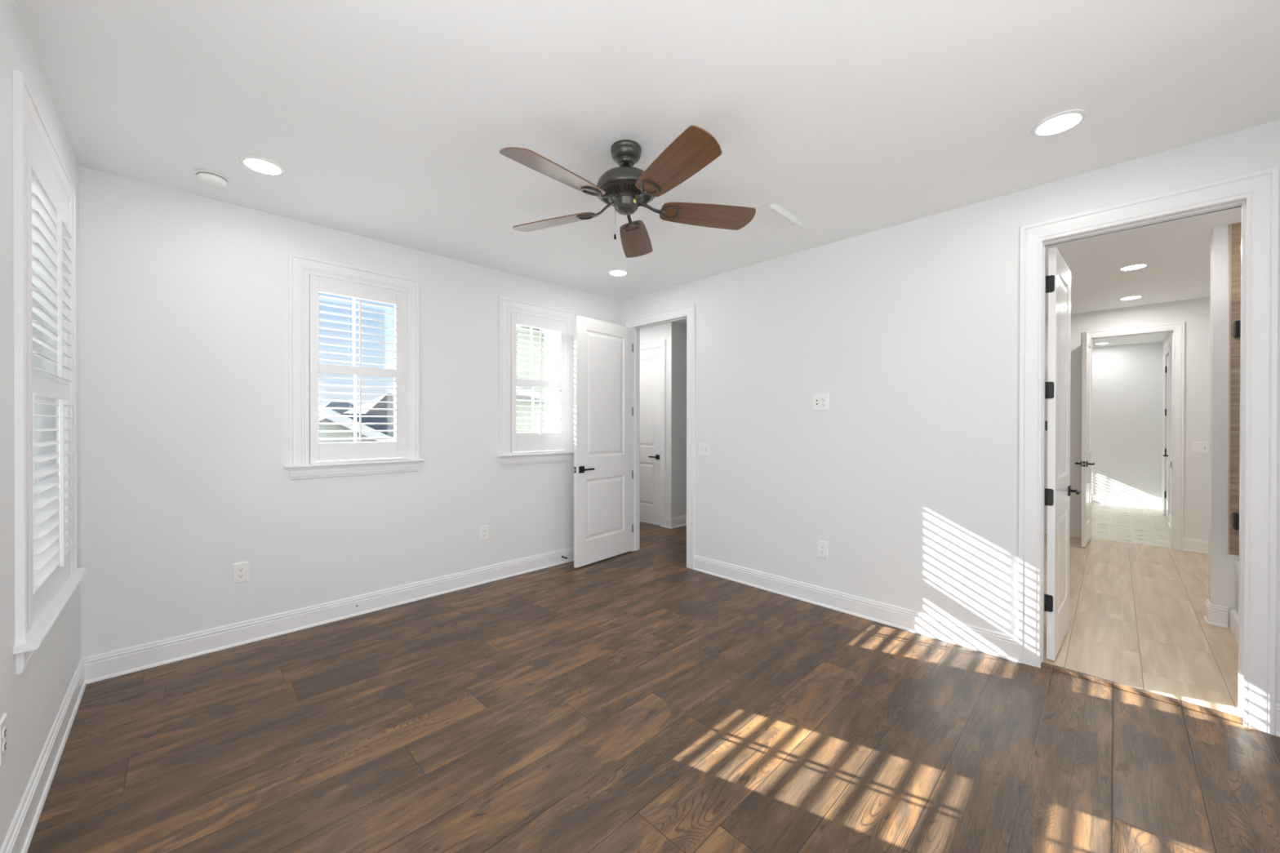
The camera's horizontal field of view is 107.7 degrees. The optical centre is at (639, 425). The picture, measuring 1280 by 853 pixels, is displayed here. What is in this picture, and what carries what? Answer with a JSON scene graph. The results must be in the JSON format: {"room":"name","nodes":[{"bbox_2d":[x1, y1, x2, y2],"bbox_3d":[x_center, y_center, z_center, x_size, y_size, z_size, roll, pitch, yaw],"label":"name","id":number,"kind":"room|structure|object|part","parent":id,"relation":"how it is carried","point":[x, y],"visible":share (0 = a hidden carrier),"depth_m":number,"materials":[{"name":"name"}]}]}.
{"room":"empty bedroom","nodes":[
{"label":"empty bedroom","id":0,"kind":"room"},
{"bbox_2d":[0,0,80,850],"bbox_3d":[-1.333,0.010,0.706,0.160,2.740,4.800,0,0,-45],"label":"wall","id":1,"kind":"structure","parent":0,"point":[32,700],"depth_m":1.48,"materials":[{"name":"paint"}]},
{"bbox_2d":[0,712,7,766],"bbox_3d":[-1.867,0.922,1.371,0.009,0.125,0.078,0,0,-45],"label":"wall outlet","id":2,"kind":"object","parent":1,"relation":"attached to","point":[3,721],"visible":1,"depth_m":1.37,"materials":[{"name":"plastic"}]},
{"bbox_2d":[2,739,6,752],"bbox_3d":[-1.866,0.942,1.373,0.003,0.027,0.033,0,0,-45],"label":"socket","id":3,"kind":"object","parent":2,"relation":"attached to","point":[4,741],"depth_m":1.37,"materials":[{"name":"plastic"}]},
{"bbox_2d":[2,726,6,738],"bbox_3d":[-1.866,0.902,1.373,0.003,0.027,0.033,0,0,-45],"label":"socket","id":4,"kind":"object","parent":2,"relation":"attached to","point":[4,728],"depth_m":1.37,"materials":[{"name":"plastic"}]},
{"bbox_2d":[0,657,86,852],"bbox_3d":[-1.270,1.311,0.776,0.022,0.138,4.800,0,0,-45],"label":"baseboard","id":5,"kind":"structure","parent":1,"relation":"attached to","point":[20,835],"depth_m":1.75,"materials":[{"name":"paint"}]},
{"bbox_2d":[13,69,87,674],"bbox_3d":[-2.402,-0.167,1.828,0.212,1.929,1.114,0,0,-45],"label":"window","id":6,"kind":"structure","parent":1,"relation":"in","point":[24,103],"depth_m":1.54,"materials":[{"name":"paint"}]},
{"bbox_3d":[-2.437,0.248,1.796,0.028,0.890,0.878,0,0,-45],"label":"sash","id":7,"kind":"part","parent":6,"relation":"part of","materials":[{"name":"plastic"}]},
{"bbox_2d":[25,114,74,633],"bbox_3d":[-2.361,-0.173,1.869,0.074,1.746,0.889,0,0,-45],"label":"plantation shutter","id":8,"kind":"object","parent":6,"relation":"attached to","point":[48,228],"visible":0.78,"depth_m":1.82,"materials":[{"name":"paint"}]},
{"bbox_3d":[-2.364,-0.955,1.862,0.028,0.122,0.729,0,0,-45],"label":"rail","id":9,"kind":"part","parent":8,"relation":"part of","materials":[{"name":"paint"}]},
{"bbox_3d":[-2.364,-0.149,1.865,0.028,0.067,0.729,0,0,-45],"label":"rail","id":10,"kind":"part","parent":8,"relation":"part of","materials":[{"name":"paint"}]},
{"bbox_3d":[-2.365,0.633,1.869,0.028,0.097,0.729,0,0,-45],"label":"rail","id":11,"kind":"part","parent":8,"relation":"part of","materials":[{"name":"paint"}]},
{"bbox_3d":[-2.340,-0.538,1.887,0.012,0.687,0.012,0,0,-45],"label":"tilt rod","id":12,"kind":"part","parent":8,"relation":"part of","materials":[{"name":"paint"}]},
{"bbox_3d":[-2.339,0.234,1.893,0.012,0.676,0.012,0,0,-45],"label":"tilt rod","id":13,"kind":"part","parent":8,"relation":"part of","materials":[{"name":"paint"}]},
{"bbox_2d":[79,165,621,657],"bbox_3d":[-1.657,-0.003,3.869,4.137,2.740,0.160,0,0,-45],"label":"wall","id":14,"kind":"structure","parent":0,"point":[184,296],"depth_m":2.93,"materials":[{"name":"paint"}]},
{"bbox_2d":[232,561,248,583],"bbox_3d":[-2.498,0.922,2.926,0.078,0.125,0.009,0,0,-45],"label":"wall outlet","id":15,"kind":"object","parent":14,"relation":"attached to","point":[241,570],"visible":1,"depth_m":2.92,"materials":[{"name":"plastic"}]},
{"bbox_2d":[237,573,244,578],"bbox_3d":[-2.497,0.941,2.925,0.033,0.027,0.003,0,0,-45],"label":"socket","id":16,"kind":"object","parent":15,"relation":"attached to","point":[240,575],"depth_m":2.92,"materials":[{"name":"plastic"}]},
{"bbox_2d":[237,567,244,572],"bbox_3d":[-2.497,0.902,2.925,0.033,0.027,0.003,0,0,-45],"label":"socket","id":17,"kind":"object","parent":15,"relation":"attached to","point":[239,569],"depth_m":2.92,"materials":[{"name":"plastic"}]},
{"bbox_2d":[82,546,573,684],"bbox_3d":[-1.578,1.298,3.825,3.862,0.138,0.022,0,0,-45],"label":"baseboard","id":18,"kind":"structure","parent":14,"relation":"attached to","point":[103,666],"depth_m":3.10,"materials":[{"name":"paint"}]},
{"bbox_2d":[283,253,424,479],"bbox_3d":[-2.071,-0.388,3.422,0.876,1.499,0.212,0,0,-45],"label":"window","id":19,"kind":"structure","parent":14,"relation":"in","point":[297,264],"depth_m":3.28,"materials":[{"name":"paint"}]},
{"bbox_2d":[304,269,407,464],"bbox_3d":[-2.030,-0.394,3.381,0.651,1.316,0.074,0,0,-45],"label":"plantation shutter","id":20,"kind":"object","parent":19,"relation":"attached to","point":[315,452],"visible":1,"depth_m":3.35,"materials":[{"name":"paint"}]},
{"bbox_3d":[-2.034,-0.393,3.385,0.491,0.062,0.028,0,0,-45],"label":"rail","id":21,"kind":"part","parent":20,"relation":"part of","materials":[{"name":"paint"}]},
{"bbox_3d":[-2.033,-0.969,3.382,0.491,0.105,0.028,0,0,-45],"label":"rail","id":22,"kind":"part","parent":20,"relation":"part of","materials":[{"name":"paint"}]},
{"bbox_3d":[-2.034,0.184,3.387,0.491,0.122,0.028,0,0,-45],"label":"rail","id":23,"kind":"part","parent":20,"relation":"part of","materials":[{"name":"paint"}]},
{"bbox_3d":[-2.009,-0.119,3.360,0.012,0.462,0.012,0,0,-45],"label":"tilt rod","id":24,"kind":"part","parent":20,"relation":"part of","materials":[{"name":"paint"}]},
{"bbox_3d":[-2.008,-0.670,3.358,0.012,0.468,0.012,0,0,-45],"label":"tilt rod","id":25,"kind":"part","parent":20,"relation":"part of","materials":[{"name":"paint"}]},
{"bbox_2d":[480,524,488,540],"bbox_3d":[-1.350,0.933,4.058,0.078,0.125,0.009,0,0,-45],"label":"wall outlet","id":26,"kind":"object","parent":14,"relation":"attached to","point":[483,529],"visible":1,"depth_m":4.05,"materials":[{"name":"plastic"}]},
{"bbox_2d":[496,296,574,466],"bbox_3d":[-0.999,-0.391,4.478,0.875,1.499,0.212,0,0,-45],"label":"window","id":27,"kind":"structure","parent":14,"relation":"in","point":[505,459],"depth_m":4.41,"materials":[{"name":"paint"}]},
{"bbox_2d":[507,308,567,453],"bbox_3d":[-0.958,-0.397,4.437,0.650,1.316,0.074,0,0,-45],"label":"plantation shutter","id":28,"kind":"object","parent":27,"relation":"attached to","point":[517,442],"visible":1,"depth_m":4.41,"materials":[{"name":"paint"}]},
{"bbox_3d":[-0.962,0.156,4.442,0.490,0.173,0.028,0,0,-45],"label":"rail","id":29,"kind":"part","parent":28,"relation":"part of","materials":[{"name":"paint"}]},
{"bbox_3d":[-0.962,-0.397,4.440,0.490,0.062,0.028,0,0,-45],"label":"rail","id":30,"kind":"part","parent":28,"relation":"part of","materials":[{"name":"paint"}]},
{"bbox_3d":[-0.961,-0.972,4.438,0.490,0.105,0.028,0,0,-45],"label":"rail","id":31,"kind":"part","parent":28,"relation":"part of","materials":[{"name":"paint"}]},
{"bbox_3d":[-0.937,-0.133,4.416,0.012,0.441,0.012,0,0,-45],"label":"tilt rod","id":32,"kind":"part","parent":28,"relation":"part of","materials":[{"name":"paint"}]},
{"bbox_3d":[-0.936,-0.673,4.413,0.012,0.468,0.012,0,0,-45],"label":"tilt rod","id":33,"kind":"part","parent":28,"relation":"part of","materials":[{"name":"paint"}]},
{"bbox_3d":[-1.053,-0.717,4.532,0.639,0.664,0.028,0,0,-45],"label":"sash","id":34,"kind":"part","parent":27,"relation":"part of","materials":[{"name":"plastic"}]},
{"bbox_3d":[-1.033,-0.084,4.513,0.639,0.676,0.028,0,0,-45],"label":"sash","id":35,"kind":"part","parent":27,"relation":"part of","materials":[{"name":"plastic"}]},
{"bbox_2d":[14,0,1279,346],"bbox_3d":[2.603,-1.433,5.242,12.140,0.120,6.650,0,0,-45],"label":"ceiling","id":36,"kind":"structure","parent":0,"point":[386,121],"depth_m":2.01,"materials":[{"name":"paint"}]},
{"bbox_2d":[194,168,229,187],"bbox_3d":[-2.350,-1.346,2.568,0.140,0.045,0.140,0,0,-45],"label":"smoke detector","id":37,"kind":"object","parent":36,"relation":"attached to","point":[210,178],"visible":1,"depth_m":2.54,"materials":[{"name":"plastic"}]},
{"bbox_2d":[239,155,285,176],"bbox_3d":[-1.986,-1.364,2.463,0.192,0.008,0.192,0,0,-45],"label":"recessed light","id":38,"kind":"object","parent":36,"relation":"in","point":[258,164],"visible":1,"depth_m":2.45,"materials":[{"name":"plastic"}]},
{"bbox_2d":[244,159,279,173],"bbox_3d":[-1.986,-1.365,2.463,0.147,0.004,0.147,0,0,-3],"label":"diffuser","id":39,"kind":"object","parent":38,"relation":"attached to","point":[260,166],"depth_m":2.46,"materials":[{"name":"white plastic"}]},
{"bbox_2d":[607,269,628,276],"bbox_3d":[-0.196,-1.369,4.202,0.192,0.008,0.192,0,0,-45],"label":"recessed light","id":40,"kind":"object","parent":36,"relation":"in","point":[618,273],"visible":1,"depth_m":4.20,"materials":[{"name":"plastic"}]},
{"bbox_2d":[609,271,626,275],"bbox_3d":[-0.196,-1.370,4.202,0.147,0.004,0.147,0,0,-3],"label":"diffuser","id":41,"kind":"object","parent":40,"relation":"attached to","point":[611,273],"depth_m":4.20,"materials":[{"name":"white plastic"}]},
{"bbox_2d":[499,124,755,257],"bbox_3d":[-0.099,-1.141,2.273,1.244,0.446,1.285,0,0,-45],"label":"ceiling fan","id":42,"kind":"object","parent":36,"relation":"hanging from","point":[626,188],"visible":1,"depth_m":2.21,"materials":[{"name":"brown wood"}]},
{"bbox_3d":[-0.350,-1.074,1.994,0.174,0.006,0.494,19,13,40],"label":"blade","id":43,"kind":"part","parent":42,"relation":"part of","materials":[{"name":"brown wood"}]},
{"bbox_3d":[-0.455,-1.076,2.478,0.494,0.006,0.174,0,15,24],"label":"blade","id":44,"kind":"part","parent":42,"relation":"part of","materials":[{"name":"brown wood"}]},
{"bbox_3d":[-0.123,-1.004,2.312,0.002,0.129,0.002,0,0,-45],"label":"pull chain","id":45,"kind":"part","parent":42,"relation":"part of","materials":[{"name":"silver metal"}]},
{"bbox_3d":[-0.026,-1.077,2.728,0.174,0.006,0.494,-14,-1,6],"label":"blade","id":46,"kind":"part","parent":42,"relation":"part of","materials":[{"name":"brown wood"}]},
{"bbox_3d":[0.143,-1.073,1.943,0.174,0.006,0.494,17,-8,-29],"label":"blade","id":47,"kind":"part","parent":42,"relation":"part of","materials":[{"name":"brown wood"}]},
{"bbox_3d":[0.344,-1.075,2.397,0.494,0.006,0.174,0,-14,-12],"label":"blade","id":48,"kind":"part","parent":42,"relation":"part of","materials":[{"name":"brown wood"}]},
{"bbox_2d":[738,204,802,237],"bbox_3d":[0.829,-1.349,3.139,0.378,0.035,0.372,0,0,-45],"label":"ceiling vent","id":49,"kind":"object","parent":36,"relation":"in","point":[766,220],"visible":0.72,"depth_m":3.14,"materials":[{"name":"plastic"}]},
{"bbox_2d":[741,219,771,235],"bbox_3d":[0.762,-1.366,3.207,0.326,0.003,0.138,0,0,-45],"label":"grille","id":50,"kind":"object","parent":49,"relation":"attached to","point":[755,227],"depth_m":3.25,"materials":[{"name":"plastic"}]},
{"bbox_2d":[753,208,793,229],"bbox_3d":[0.874,-1.365,3.093,0.326,0.003,0.144,0,0,-45],"label":"grille","id":51,"kind":"object","parent":49,"relation":"attached to","point":[769,218],"depth_m":3.11,"materials":[{"name":"plastic"}]},
{"bbox_2d":[1031,109,1088,137],"bbox_3d":[1.886,-1.357,2.108,0.192,0.008,0.192,0,0,-45],"label":"recessed light","id":52,"kind":"object","parent":36,"relation":"in","point":[1062,122],"visible":1,"depth_m":2.10,"materials":[{"name":"plastic"}]},
{"bbox_2d":[1036,113,1080,134],"bbox_3d":[1.886,-1.359,2.108,0.147,0.004,0.147,0,0,4],"label":"diffuser","id":53,"kind":"object","parent":52,"relation":"attached to","point":[1062,122],"depth_m":2.10,"materials":[{"name":"white plastic"}]},
{"bbox_2d":[1093,342,1109,344],"bbox_3d":[7.767,-1.374,7.865,0.192,0.008,0.192,0,0,-45],"label":"recessed light","id":54,"kind":"object","parent":36,"relation":"in","point":[1106,342],"visible":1,"depth_m":7.83,"materials":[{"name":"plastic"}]},
{"bbox_2d":[1118,295,1143,300],"bbox_3d":[5.261,-1.365,5.012,0.192,0.008,0.192,0,0,-45],"label":"recessed light","id":55,"kind":"object","parent":36,"relation":"in","point":[1131,297],"visible":1,"depth_m":5.00,"materials":[{"name":"plastic"}]},
{"bbox_2d":[1120,296,1141,299],"bbox_3d":[5.261,-1.367,5.012,0.147,0.004,0.147,0,0,42],"label":"diffuser","id":56,"kind":"object","parent":55,"relation":"attached to","point":[1126,297],"depth_m":5.00,"materials":[{"name":"white plastic"}]},
{"bbox_2d":[1117,262,1150,271],"bbox_3d":[4.254,-1.363,4.032,0.192,0.008,0.192,0,0,-45],"label":"recessed light","id":57,"kind":"object","parent":36,"relation":"in","point":[1131,267],"visible":1,"depth_m":4.03,"materials":[{"name":"plastic"}]},
{"bbox_2d":[1121,264,1145,270],"bbox_3d":[4.254,-1.364,4.032,0.147,0.004,0.147,0,0,-3],"label":"diffuser","id":58,"kind":"object","parent":57,"relation":"attached to","point":[1131,267],"depth_m":4.03,"materials":[{"name":"white plastic"}]},
{"bbox_2d":[26,520,1279,852],"bbox_3d":[0.938,1.430,3.934,7.600,0.120,6.200,0,0,-45],"label":"floor","id":59,"kind":"structure","parent":0,"point":[628,702],"depth_m":2.03,"materials":[{"name":"brown wood"}]},
{"bbox_2d":[640,321,677,517],"bbox_3d":[0.058,-0.012,6.615,0.115,2.740,1.132,0,0,-45],"label":"wall","id":60,"kind":"structure","parent":0,"point":[668,331],"depth_m":6.21,"materials":[{"name":"paint"}]},
{"bbox_2d":[639,348,660,524],"bbox_3d":[0.003,0.151,6.595,0.095,2.390,0.782,0,0,-45],"label":"door","id":61,"kind":"structure","parent":60,"relation":"in","point":[650,360],"depth_m":6.47,"materials":[{"name":"paint"}]},
{"bbox_2d":[640,346,660,351],"bbox_3d":[0.041,0.141,6.633,0.115,2.434,0.838,0,0,-45],"label":"trim","id":62,"kind":"structure","parent":60,"relation":"attached to","point":[656,347],"depth_m":6.53,"materials":[{"name":"paint"}]},
{"bbox_2d":[640,339,666,527],"bbox_3d":[-0.007,0.105,6.585,0.021,2.505,0.980,0,0,-45],"label":"trim","id":63,"kind":"structure","parent":60,"relation":"attached to","point":[662,344],"depth_m":6.26,"materials":[{"name":"paint"}]},
{"bbox_2d":[676,322,686,516],"bbox_3d":[1.341,-0.013,7.165,2.485,2.740,0.115,0,0,-45],"label":"wall","id":64,"kind":"structure","parent":0,"point":[682,327],"depth_m":6.32,"materials":[{"name":"paint"}]},
{"bbox_2d":[664,515,686,528],"bbox_3d":[1.304,1.288,7.109,2.622,0.138,0.121,0,0,-45],"label":"baseboard","id":65,"kind":"structure","parent":64,"relation":"attached to","point":[680,521],"depth_m":6.23,"materials":[{"name":"paint"}]},
{"bbox_2d":[544,119,1279,704],"bbox_3d":[0.982,0.499,4.042,0.135,3.740,6.300,0,0,-45],"label":"wall","id":66,"kind":"structure","parent":0,"point":[908,477],"depth_m":3.22,"materials":[{"name":"paint"}]},
{"bbox_2d":[573,315,633,568],"bbox_3d":[-0.358,0.153,4.750,0.155,2.400,0.821,0,0,40],"label":"door","id":67,"kind":"structure","parent":66,"relation":"in","point":[603,409],"depth_m":4.69,"materials":[{"name":"paint"}]},
{"bbox_3d":[-0.558,0.424,4.481,0.009,0.066,0.066,0,0,40],"label":"lever handle","id":68,"kind":"part","parent":67,"relation":"part of","materials":[{"name":"black metal"}]},
{"bbox_3d":[-0.501,0.424,4.503,0.052,0.020,0.130,0,0,40],"label":"lever","id":69,"kind":"part","parent":67,"relation":"part of","materials":[{"name":"black metal"}]},
{"bbox_2d":[631,315,686,551],"bbox_3d":[0.227,0.148,4.822,0.115,2.434,0.795,0,0,-45],"label":"trim","id":70,"kind":"structure","parent":66,"relation":"attached to","point":[636,331],"depth_m":5.09,"materials":[{"name":"paint"}]},
{"bbox_2d":[625,303,695,569],"bbox_3d":[0.179,0.105,4.774,0.021,2.520,0.967,0,0,-45],"label":"trim","id":71,"kind":"structure","parent":66,"relation":"attached to","point":[689,310],"depth_m":4.47,"materials":[{"name":"paint"}]},
{"bbox_2d":[698,442,709,456],"bbox_3d":[0.591,0.225,4.359,0.017,0.122,0.120,0,0,-45],"label":"light switch","id":72,"kind":"object","parent":66,"relation":"attached to","point":[704,448],"visible":1,"depth_m":4.36,"materials":[{"name":"plastic"}]},
{"bbox_2d":[812,393,829,410],"bbox_3d":[1.373,-0.177,3.565,0.016,0.128,0.130,0,0,-45],"label":"plate","id":73,"kind":"object","parent":66,"relation":"attached to","point":[820,402],"visible":1,"depth_m":3.56,"materials":[{"name":"plastic"}]},
{"bbox_2d":[817,540,827,558],"bbox_3d":[1.388,0.944,3.557,0.009,0.125,0.078,0,0,-45],"label":"wall outlet","id":74,"kind":"object","parent":66,"relation":"attached to","point":[822,545],"visible":1,"depth_m":3.55,"materials":[{"name":"plastic"}]},
{"bbox_2d":[693,555,1017,662],"bbox_3d":[1.359,1.303,3.579,0.022,0.138,2.401,0,0,-45],"label":"baseboard","id":75,"kind":"structure","parent":66,"relation":"attached to","point":[1001,645],"depth_m":3.28,"materials":[{"name":"paint"}]},
{"bbox_2d":[1044,247,1081,660],"bbox_3d":[2.639,0.167,2.941,0.686,2.395,0.155,0,0,-42],"label":"door","id":76,"kind":"structure","parent":66,"relation":"in","point":[1058,491],"depth_m":2.78,"materials":[{"name":"paint"}]},
{"bbox_3d":[2.852,0.434,3.105,0.066,0.066,0.009,0,0,-42],"label":"lever handle","id":77,"kind":"part","parent":76,"relation":"part of","materials":[{"name":"black metal"}]},
{"bbox_3d":[2.832,0.434,3.047,0.130,0.020,0.052,0,0,-42],"label":"lever","id":78,"kind":"part","parent":76,"relation":"part of","materials":[{"name":"black metal"}]},
{"bbox_2d":[1040,662,1242,724],"bbox_3d":[2.553,1.371,2.432,0.058,0.015,0.710,0,0,-45],"label":"threshold","id":79,"kind":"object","parent":66,"relation":"attached to","point":[1188,705],"depth_m":2.38,"materials":[{"name":"brown wood"}]},
{"bbox_2d":[1045,205,1241,595],"bbox_3d":[2.619,0.118,2.490,0.021,2.520,0.910,0,0,-45],"label":"trim","id":80,"kind":"structure","parent":66,"relation":"attached to","point":[1240,206],"depth_m":2.42,"materials":[{"name":"paint"}]},
{"bbox_2d":[1017,165,1279,735],"bbox_3d":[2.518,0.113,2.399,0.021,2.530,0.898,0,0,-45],"label":"trim","id":81,"kind":"structure","parent":66,"relation":"attached to","point":[1260,188],"depth_m":2.14,"materials":[{"name":"paint"}]},
{"bbox_2d":[1275,703,1279,737],"bbox_3d":[2.991,1.312,1.922,0.022,0.138,0.454,0,0,-45],"label":"baseboard","id":82,"kind":"structure","parent":66,"relation":"attached to","point":[1277,705],"depth_m":2.08,"materials":[{"name":"paint"}]},
{"bbox_2d":[1044,297,1209,540],"bbox_3d":[4.772,-0.006,6.404,0.115,2.740,5.250,0,0,-45],"label":"wall","id":83,"kind":"structure","parent":0,"point":[1195,313],"depth_m":5.11,"materials":[{"name":"paint"}]},
{"bbox_2d":[1044,521,1081,537],"bbox_3d":[5.022,1.297,6.056,0.022,0.138,1.006,0,0,-45],"label":"baseboard","id":84,"kind":"structure","parent":83,"relation":"attached to","point":[1074,531],"depth_m":5.74,"materials":[{"name":"paint"}]},
{"bbox_2d":[1075,332,1094,546],"bbox_3d":[5.183,0.159,5.427,0.652,2.395,0.155,0,0,-42],"label":"door","id":85,"kind":"structure","parent":83,"relation":"in","point":[1086,464],"depth_m":5.23,"materials":[{"name":"paint"}]},
{"bbox_2d":[1080,321,1184,551],"bbox_3d":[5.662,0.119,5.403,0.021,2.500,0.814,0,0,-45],"label":"trim","id":86,"kind":"structure","parent":83,"relation":"attached to","point":[1178,328],"depth_m":5.14,"materials":[{"name":"paint"}]},
{"bbox_2d":[1183,537,1208,554],"bbox_3d":[6.255,1.304,4.804,0.022,0.138,0.880,0,0,-45],"label":"baseboard","id":87,"kind":"structure","parent":83,"relation":"attached to","point":[1194,545],"depth_m":5.05,"materials":[{"name":"paint"}]},
{"bbox_2d":[1192,441,1208,453],"bbox_3d":[6.035,0.239,5.028,0.017,0.122,0.120,0,0,-45],"label":"light switch","id":88,"kind":"object","parent":83,"relation":"attached to","point":[1197,446],"visible":0.9,"depth_m":5.03,"materials":[{"name":"plastic"}]},
{"bbox_2d":[1091,341,1162,499],"bbox_3d":[7.237,-0.014,9.120,0.100,2.740,5.160,0,0,-45],"label":"wall","id":89,"kind":"structure","parent":0,"point":[1126,428],"depth_m":7.96,"materials":[{"name":"paint"}]},
{"bbox_2d":[1091,494,1161,508],"bbox_3d":[7.033,1.286,9.244,0.022,0.138,4.385,0,0,-45],"label":"baseboard","id":90,"kind":"structure","parent":89,"relation":"attached to","point":[1140,502],"depth_m":7.96,"materials":[{"name":"paint"}]},
{"bbox_2d":[1040,502,1243,724],"bbox_3d":[4.507,1.425,6.151,7.963,0.120,5.250,0,0,-45],"label":"floor","id":91,"kind":"structure","parent":0,"point":[1137,611],"depth_m":3.36,"materials":[{"name":"beige tile"}]},
{"bbox_2d":[1230,558,1239,643],"bbox_3d":[3.768,1.137,2.361,1.455,0.485,0.830,0,0,-45],"label":"bathtub","id":92,"kind":"object","parent":91,"relation":"on","point":[1233,613],"visible":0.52,"depth_m":3.08,"materials":[{"name":"ceramic"}]},
{"bbox_2d":[1161,332,1172,515],"bbox_3d":[7.349,-0.003,6.402,3.555,2.740,0.100,0,0,-45],"label":"wall","id":93,"kind":"structure","parent":0,"point":[1167,340],"depth_m":7.40,"materials":[{"name":"paint"}]},
{"bbox_2d":[1160,500,1163,513],"bbox_3d":[8.303,1.295,7.433,0.755,0.138,0.022,0,0,-45],"label":"baseboard","id":94,"kind":"structure","parent":93,"relation":"attached to","point":[1162,501],"depth_m":7.47,"materials":[{"name":"paint"}]},
{"bbox_2d":[1163,354,1168,517],"bbox_3d":[7.720,0.159,6.852,0.741,2.390,0.095,0,0,-45],"label":"door","id":95,"kind":"structure","parent":93,"relation":"in","point":[1166,368],"depth_m":7.00,"materials":[{"name":"paint"}]},
{"bbox_2d":[1163,344,1171,521],"bbox_3d":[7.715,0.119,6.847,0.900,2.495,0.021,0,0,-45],"label":"trim","id":96,"kind":"structure","parent":93,"relation":"attached to","point":[1168,350],"depth_m":6.54,"materials":[{"name":"paint"}]},
{"bbox_2d":[1167,513,1171,527],"bbox_3d":[6.715,1.300,5.870,1.900,0.138,0.022,0,0,-45],"label":"baseboard","id":97,"kind":"structure","parent":93,"relation":"attached to","point":[1170,515],"depth_m":6.43,"materials":[{"name":"paint"}]},
{"bbox_2d":[1208,224,1238,627],"bbox_3d":[4.330,0.008,2.944,0.125,2.740,0.940,0,0,-45],"label":"wall","id":98,"kind":"structure","parent":0,"point":[1221,571],"depth_m":3.21,"materials":[{"name":"paint"}]},
{"bbox_2d":[1203,599,1228,628],"bbox_3d":[4.010,1.307,3.258,0.147,0.138,0.096,0,0,-45],"label":"baseboard","id":99,"kind":"structure","parent":98,"relation":"attached to","point":[1215,615],"depth_m":3.21,"materials":[{"name":"paint"}]},
{"bbox_2d":[1226,223,1231,554],"bbox_3d":[4.004,-0.243,3.177,0.012,2.240,0.008,0,0,-45],"label":"trim","id":100,"kind":"structure","parent":98,"relation":"attached to","point":[1230,225],"depth_m":3.17,"materials":[{"name":"wood"}]},
{"bbox_2d":[1229,222,1240,555],"bbox_3d":[4.310,-0.242,2.868,0.010,2.240,0.862,0,0,-45],"label":"tile surround","id":101,"kind":"object","parent":98,"relation":"attached to","point":[1236,228],"visible":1,"depth_m":3.16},
{"bbox_2d":[1232,297,1240,558],"bbox_3d":[3.768,0.018,2.897,0.722,1.740,0.040,0,0,-45],"label":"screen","id":102,"kind":"object","parent":101,"relation":"attached to","point":[1237,324],"visible":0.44,"depth_m":3.12,"materials":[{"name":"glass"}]},
{"bbox_3d":[3.767,0.018,2.887,0.708,1.740,0.008,0,0,-45],"label":"glass panel","id":103,"kind":"part","parent":102,"relation":"part of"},
{"label":"outside","id":104,"kind":"structure","parent":0,"visible":0},
{"bbox_3d":[-34.908,4.462,56.299,110.000,0.300,118.500,0,0,-45],"label":"ground","id":105,"kind":"structure","parent":104,"visible":0},
{"bbox_2d":[320,401,357,413],"bbox_3d":[-22.531,1.339,35.102,5.000,6.150,6.050,0,0,-45],"label":"house","id":106,"kind":"structure","parent":105,"relation":"on","point":[331,404],"depth_m":34.47,"materials":[{"name":"grey"}]},
{"bbox_2d":[319,408,393,443],"bbox_3d":[-10.910,1.993,15.609,7.300,5.030,6.540,0,0,-45],"label":"house","id":107,"kind":"structure","parent":105,"relation":"on","point":[322,411],"depth_m":13.74,"materials":[{"name":"grey"}]},
{"bbox_2d":[344,393,393,422],"bbox_3d":[-14.201,1.276,28.568,7.500,6.350,7.850,0,0,-45],"label":"house","id":108,"kind":"structure","parent":105,"relation":"on","point":[383,398],"depth_m":26.03,"materials":[{"name":"grey"}]},
{"bbox_2d":[385,324,544,441],"bbox_3d":[-3.476,0.799,13.829,6.400,7.450,4.700,0,0,-45],"label":"house","id":109,"kind":"structure","parent":105,"relation":"on","point":[517,331],"depth_m":12.29,"materials":[{"name":"beige"}]}
]}

